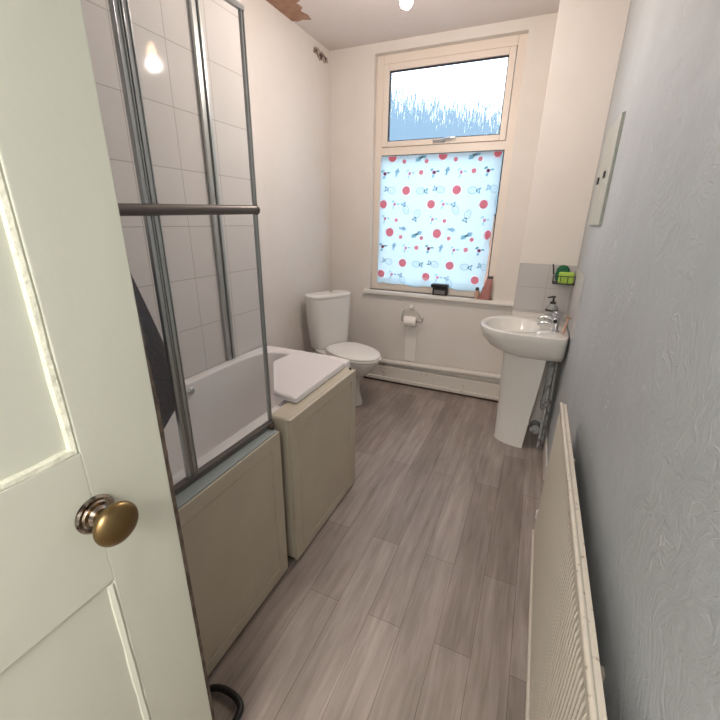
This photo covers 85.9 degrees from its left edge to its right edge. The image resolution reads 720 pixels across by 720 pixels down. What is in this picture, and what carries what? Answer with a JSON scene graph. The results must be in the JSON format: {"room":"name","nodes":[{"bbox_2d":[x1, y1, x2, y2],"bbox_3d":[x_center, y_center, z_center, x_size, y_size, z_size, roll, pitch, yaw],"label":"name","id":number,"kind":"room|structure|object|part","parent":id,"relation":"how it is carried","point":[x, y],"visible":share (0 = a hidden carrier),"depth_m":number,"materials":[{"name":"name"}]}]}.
{"room":"bathroom","nodes":[
{"label":"bathroom","id":0,"kind":"room"},
{"bbox_2d":[81,0,261,378],"bbox_3d":[-1.080,-0.494,1.622,0.250,2.790,1.715,9,22,22],"label":"tiled wall","id":1,"kind":"structure","parent":0,"point":[162,35],"depth_m":1.81,"materials":[{"name":"white tile"}]},
{"bbox_2d":[188,0,235,359],"bbox_3d":[-0.733,-0.887,1.932,0.029,1.871,0.050,9,22,22],"label":"channel","id":2,"kind":"object","parent":1,"relation":"attached to","point":[195,11],"visible":1,"depth_m":1.89,"materials":[{"name":"silver metal"}]},
{"bbox_2d":[240,0,331,352],"bbox_3d":[-1.091,-0.674,2.119,0.200,2.990,4.190,9,22,22],"label":"wall","id":3,"kind":"structure","parent":0,"point":[289,86],"depth_m":2.94,"materials":[{"name":"beige paint"}]},
{"bbox_2d":[313,46,327,63],"bbox_3d":[-0.307,-2.397,3.045,0.006,0.080,0.225,9,22,22],"label":"air vent","id":4,"kind":"object","parent":3,"relation":"in","point":[320,54],"visible":1,"depth_m":3.03,"materials":[{"name":"grey paint"}]},
{"bbox_2d":[208,378,543,719],"bbox_3d":[-0.380,1.077,1.560,2.455,0.100,5.640,9,22,22],"label":"floor","id":5,"kind":"structure","parent":0,"point":[410,601],"depth_m":1.67,"materials":[{"name":"grey laminate"}]},
{"bbox_2d":[209,684,243,719],"bbox_3d":[-0.474,1.126,1.219,0.179,0.036,0.190,18,26,39],"label":"hose","id":6,"kind":"object","parent":5,"relation":"on","point":[220,688],"visible":0.76,"depth_m":1.26,"materials":[{"name":"black plastic"}]},
{"bbox_2d":[164,346,349,675],"bbox_3d":[-0.644,0.553,1.784,0.732,0.733,1.700,9,22,22],"label":"bathtub","id":7,"kind":"object","parent":5,"relation":"on","point":[232,518],"visible":0.41,"depth_m":1.45,"materials":[{"name":"white acrylic"},{"name":"cream painted panel"}]},
{"bbox_2d":[108,0,274,495],"bbox_3d":[-0.513,-0.238,0.946,0.047,1.329,0.850,10,22,24],"label":"screen","id":8,"kind":"object","parent":7,"relation":"on","point":[149,208],"visible":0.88,"depth_m":1.01,"materials":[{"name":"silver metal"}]},
{"bbox_2d":[131,275,174,428],"bbox_3d":[-0.600,-0.283,0.819,0.080,1.185,0.437,9,22,22],"label":"towel","id":9,"kind":"object","parent":8,"relation":"hanging from","point":[155,348],"visible":0.08,"depth_m":1.07,"materials":[{"name":"grey fabric"}]},
{"bbox_3d":[-0.498,-0.357,0.907,0.030,0.042,0.776,10,22,24],"label":"rail","id":10,"kind":"part","parent":8,"relation":"part of","materials":[{"name":"grey metal"}]},
{"bbox_3d":[-0.532,0.375,1.173,0.022,0.018,0.848,10,22,24],"label":"rail","id":11,"kind":"part","parent":8,"relation":"part of","materials":[{"name":"grey metal"}]},
{"bbox_3d":[-0.512,-0.859,0.727,0.012,0.012,0.847,10,22,24],"label":"rail","id":12,"kind":"part","parent":8,"relation":"part of","materials":[{"name":"silver metal"}]},
{"bbox_3d":[-0.500,0.732,1.274,0.030,0.704,0.830,9,22,22],"label":"panel","id":13,"kind":"part","parent":7,"relation":"part of","materials":[{"name":"beige wood"}]},
{"bbox_2d":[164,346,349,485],"bbox_3d":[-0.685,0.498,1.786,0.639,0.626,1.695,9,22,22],"label":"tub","id":14,"kind":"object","parent":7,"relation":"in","point":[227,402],"depth_m":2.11,"materials":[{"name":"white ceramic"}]},
{"bbox_2d":[272,367,355,559],"bbox_3d":[-0.202,0.482,1.953,0.105,0.758,0.635,9,22,22],"label":"panel","id":15,"kind":"object","parent":5,"relation":"on","point":[317,432],"visible":0.94,"depth_m":1.82,"materials":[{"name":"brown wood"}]},
{"bbox_2d":[273,350,344,402],"bbox_3d":[-0.323,0.064,1.973,0.365,0.028,0.566,9,22,22],"label":"lid","id":16,"kind":"object","parent":15,"relation":"on","point":[296,375],"visible":1,"depth_m":1.93,"materials":[{"name":"white plastic"}]},
{"bbox_2d":[304,290,380,406],"bbox_3d":[-0.110,-0.086,3.288,0.425,0.921,0.710,-16,26,-38],"label":"toilet","id":17,"kind":"object","parent":5,"relation":"on","point":[327,312],"visible":0.8,"depth_m":3.27,"materials":[{"name":"white ceramic"}]},
{"bbox_3d":[-0.271,-0.564,3.320,0.425,0.032,0.198,-16,26,-38],"label":"cistern lid","id":18,"kind":"part","parent":17,"relation":"part of","materials":[{"name":"white ceramic"}]},
{"bbox_3d":[-0.047,-0.052,3.223,0.370,0.020,0.517,-16,26,-38],"label":"seat","id":19,"kind":"part","parent":17,"relation":"part of","materials":[{"name":"white plastic"}]},
{"bbox_3d":[-0.046,-0.075,3.213,0.365,0.026,0.506,-16,26,-38],"label":"seat lid","id":20,"kind":"part","parent":17,"relation":"part of","materials":[{"name":"white plastic"}]},
{"bbox_2d":[480,311,568,447],"bbox_3d":[1.078,0.124,2.711,0.534,0.955,0.524,9,22,22],"label":"basin","id":21,"kind":"object","parent":5,"relation":"on","point":[526,344],"visible":0.99,"depth_m":2.60,"materials":[{"name":"white ceramic"}]},
{"bbox_2d":[537,311,560,319],"bbox_3d":[1.257,-0.282,2.581,0.134,0.094,0.050,9,22,22],"label":"tap","id":22,"kind":"object","parent":21,"relation":"on","point":[555,313],"depth_m":2.56,"materials":[{"name":"silver metal"}]},
{"bbox_2d":[537,316,561,331],"bbox_3d":[1.188,-0.231,2.434,0.134,0.094,0.050,9,22,22],"label":"tap","id":23,"kind":"object","parent":21,"relation":"on","point":[555,326],"depth_m":2.42,"materials":[{"name":"silver metal"}]},
{"bbox_2d":[543,296,557,320],"bbox_3d":[1.315,-0.351,2.651,0.082,0.175,0.082,9,22,22],"label":"soap dispenser","id":24,"kind":"object","parent":21,"relation":"on","point":[551,307],"visible":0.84,"depth_m":2.63,"materials":[{"name":"grey"}]},
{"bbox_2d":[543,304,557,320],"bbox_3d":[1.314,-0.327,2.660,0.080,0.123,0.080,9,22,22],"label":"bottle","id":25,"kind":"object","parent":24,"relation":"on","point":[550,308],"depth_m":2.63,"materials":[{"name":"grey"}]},
{"bbox_2d":[561,316,571,334],"bbox_3d":[1.240,-0.207,2.325,0.037,0.113,0.040,9,22,22],"label":"razor","id":26,"kind":"object","parent":21,"relation":"on","point":[567,317],"visible":1,"depth_m":2.32,"materials":[{"name":"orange plastic"}]},
{"bbox_2d":[529,361,557,449],"bbox_3d":[1.282,0.292,2.719,0.106,0.640,0.256,9,22,22],"label":"pipes","id":27,"kind":"object","parent":5,"relation":"on","point":[535,427],"visible":0.99,"depth_m":2.65,"materials":[{"name":"silver metal"}]},
{"bbox_2d":[266,0,559,50],"bbox_3d":[-0.334,-1.638,0.577,2.455,0.104,5.640,9,22,22],"label":"ceiling","id":28,"kind":"structure","parent":0,"point":[335,24],"depth_m":2.59,"materials":[{"name":"white paint"}]},
{"bbox_2d":[400,0,412,9],"bbox_3d":[0.216,-1.796,1.724,0.100,0.370,0.100,9,22,22],"label":"pendant light","id":29,"kind":"object","parent":28,"relation":"hanging from","point":[405,4],"visible":1,"depth_m":1.77,"materials":[{"name":"white glass"}]},
{"bbox_2d":[330,12,557,382],"bbox_3d":[0.720,-1.087,3.345,2.055,2.790,0.250,9,22,22],"label":"wall","id":30,"kind":"structure","parent":0,"point":[449,334],"depth_m":3.31,"materials":[{"name":"beige paint"}]},
{"bbox_2d":[401,305,423,322],"bbox_3d":[0.483,-0.420,3.505,0.214,0.148,0.073,9,22,22],"label":"toilet roll holder","id":31,"kind":"object","parent":30,"relation":"attached to","point":[411,307],"visible":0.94,"depth_m":3.51,"materials":[{"name":"silver metal"}]},
{"bbox_2d":[403,316,417,360],"bbox_3d":[0.457,-0.187,3.577,0.110,0.442,0.099,9,22,22],"label":"toilet roll","id":32,"kind":"object","parent":31,"relation":"hanging from","point":[410,322],"visible":0.99,"depth_m":3.61,"materials":[{"name":"white paper"}]},
{"bbox_2d":[363,357,500,401],"bbox_3d":[0.471,0.122,3.708,1.693,0.261,0.065,9,22,22],"label":"baseboard","id":33,"kind":"structure","parent":30,"relation":"attached to","point":[456,385],"depth_m":3.59,"materials":[{"name":"paint"}]},
{"bbox_3d":[0.461,0.215,3.721,1.693,0.033,0.023,9,22,22],"label":"moulding","id":34,"kind":"part","parent":33,"relation":"part of","materials":[{"name":"paint"}]},
{"bbox_2d":[363,33,527,306],"bbox_3d":[0.687,-1.433,3.137,1.337,1.864,0.165,9,22,22],"label":"window","id":35,"kind":"structure","parent":30,"relation":"in","point":[446,116],"depth_m":3.12,"materials":[{"name":"beige wood"}]},
{"bbox_3d":[0.658,-0.561,3.420,1.337,0.032,0.097,9,22,22],"label":"sill","id":36,"kind":"part","parent":35,"relation":"part of","materials":[{"name":"white plastic"}]},
{"bbox_2d":[431,283,448,295],"bbox_3d":[0.698,-0.618,3.390,0.148,0.095,0.066,9,22,22],"label":"box","id":37,"kind":"object","parent":35,"relation":"on","point":[438,289],"visible":1,"depth_m":3.36,"materials":[{"name":"black plastic"}]},
{"bbox_3d":[0.698,-0.648,3.379,0.148,0.032,0.066,9,22,22],"label":"lid","id":38,"kind":"part","parent":37,"relation":"part of","materials":[{"name":"black plastic"}]},
{"bbox_3d":[0.655,-1.725,3.027,0.184,0.035,0.038,17,25,37],"label":"catch handle","id":39,"kind":"part","parent":35,"relation":"part of","materials":[{"name":"silver metal"}]},
{"bbox_3d":[0.652,-1.994,3.001,0.885,0.492,0.006,9,22,22],"label":"pane","id":40,"kind":"part","parent":35,"relation":"part of","materials":[{"name":"clear glass"}]},
{"bbox_3d":[0.648,-1.994,2.993,0.983,0.580,0.062,9,22,22],"label":"sash","id":41,"kind":"part","parent":35,"relation":"part of","materials":[{"name":"beige wood"}]},
{"bbox_2d":[474,287,478,298],"bbox_3d":[0.982,-0.564,3.252,0.040,0.095,0.040,9,22,22],"label":"bottle","id":42,"kind":"object","parent":35,"relation":"on","point":[476,293],"visible":1,"depth_m":3.24,"materials":[{"name":"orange plastic"}]},
{"bbox_2d":[479,276,492,299],"bbox_3d":[1.047,-0.599,3.213,0.091,0.191,0.052,9,22,22],"label":"bottle","id":43,"kind":"object","parent":35,"relation":"on","point":[485,294],"visible":1,"depth_m":3.19,"materials":[{"name":"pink plastic"}]},
{"bbox_2d":[512,0,630,425],"bbox_3d":[1.366,-0.862,2.754,0.360,2.790,0.380,9,22,22],"label":"wall","id":44,"kind":"structure","parent":0,"point":[589,34],"depth_m":2.37,"materials":[{"name":"beige paint"}]},
{"bbox_2d":[513,263,575,314],"bbox_3d":[1.278,-0.496,2.700,0.351,0.335,0.008,9,22,22],"label":"tiles","id":45,"kind":"structure","parent":44,"relation":"attached to","point":[534,286],"depth_m":2.70,"materials":[{"name":"white tile"}]},
{"bbox_2d":[547,0,719,719],"bbox_3d":[0.673,-0.109,0.642,0.200,2.990,5.640,9,22,22],"label":"wall","id":46,"kind":"structure","parent":0,"point":[637,379],"depth_m":0.80,"materials":[{"name":"grey paint"}]},
{"bbox_2d":[543,425,547,479],"bbox_3d":[1.283,0.594,2.681,0.012,0.100,0.699,9,22,22],"label":"baseboard","id":47,"kind":"structure","parent":46,"relation":"attached to","point":[545,447],"depth_m":2.53,"materials":[{"name":"paint"}]},
{"bbox_2d":[525,402,606,719],"bbox_3d":[0.497,0.766,0.942,0.081,0.680,1.760,9,22,22],"label":"radiator","id":48,"kind":"object","parent":46,"relation":"attached to","point":[565,675],"visible":1,"depth_m":0.98,"materials":[{"name":"beige metal"}]},
{"bbox_2d":[566,266,585,339],"bbox_3d":[1.324,-0.371,2.386,0.008,0.355,0.572,9,22,22],"label":"tiles","id":49,"kind":"structure","parent":46,"relation":"attached to","point":[577,289],"depth_m":2.29,"materials":[{"name":"white tile"}]},
{"bbox_2d":[552,264,575,285],"bbox_3d":[1.347,-0.567,2.565,0.146,0.119,0.130,9,22,22],"label":"basket","id":50,"kind":"object","parent":49,"relation":"attached to","point":[555,282],"visible":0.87,"depth_m":2.53,"materials":[{"name":"grey metal"}]},
{"bbox_2d":[555,265,569,281],"bbox_3d":[1.360,-0.581,2.598,0.086,0.110,0.036,9,22,22],"label":"pad","id":51,"kind":"object","parent":50,"relation":"in","point":[563,268],"visible":0.61,"depth_m":2.58,"materials":[{"name":"green plastic"}]},
{"bbox_2d":[558,272,574,283],"bbox_3d":[1.352,-0.539,2.538,0.091,0.072,0.047,9,22,22],"label":"sponge","id":52,"kind":"object","parent":50,"relation":"in","point":[571,274],"visible":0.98,"depth_m":2.52,"materials":[{"name":"green plastic"}]},
{"bbox_2d":[588,111,625,225],"bbox_3d":[1.231,-0.928,1.955,0.022,0.470,0.465,9,22,22],"label":"upper cabinet","id":53,"kind":"object","parent":46,"relation":"attached to","point":[613,136],"visible":1,"depth_m":1.85,"materials":[{"name":"grey"}]},
{"bbox_3d":[1.278,-0.964,2.056,0.006,0.464,0.231,9,22,22],"label":"door","id":54,"kind":"part","parent":53,"relation":"part of","materials":[{"name":"grey wood"}]},
{"bbox_3d":[-0.382,0.197,-0.255,0.955,2.790,0.150,9,22,22],"label":"wall","id":55,"kind":"structure","parent":0,"visible":0},
{"bbox_2d":[0,0,214,719],"bbox_3d":[-0.507,0.337,0.409,0.110,2.048,0.776,9,22,22],"label":"door","id":56,"kind":"structure","parent":55,"relation":"in","point":[99,621],"depth_m":0.56,"materials":[{"name":"white paint"}]},
{"bbox_3d":[-0.527,-0.141,0.228,0.019,0.778,0.533,9,22,22],"label":"moulding","id":57,"kind":"part","parent":56,"relation":"part of","materials":[{"name":"white wood"}]},
{"bbox_3d":[-0.541,0.776,0.565,0.021,0.689,0.525,9,22,22],"label":"moulding","id":58,"kind":"part","parent":56,"relation":"part of","materials":[{"name":"white paint"}]},
{"bbox_3d":[-0.385,0.250,0.601,0.058,0.069,0.069,9,22,22],"label":"knob","id":59,"kind":"part","parent":56,"relation":"part of","materials":[{"name":"gold metal"}]},
{"label":"outside","id":60,"kind":"structure","parent":0,"visible":0},
{"bbox_2d":[484,153,502,282],"bbox_3d":[1.443,-1.800,7.391,8.900,7.400,3.400,9,22,22],"label":"neighbouring house","id":61,"kind":"structure","parent":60,"point":[496,198],"depth_m":5.55,"materials":[{"name":"brown"}]}
]}

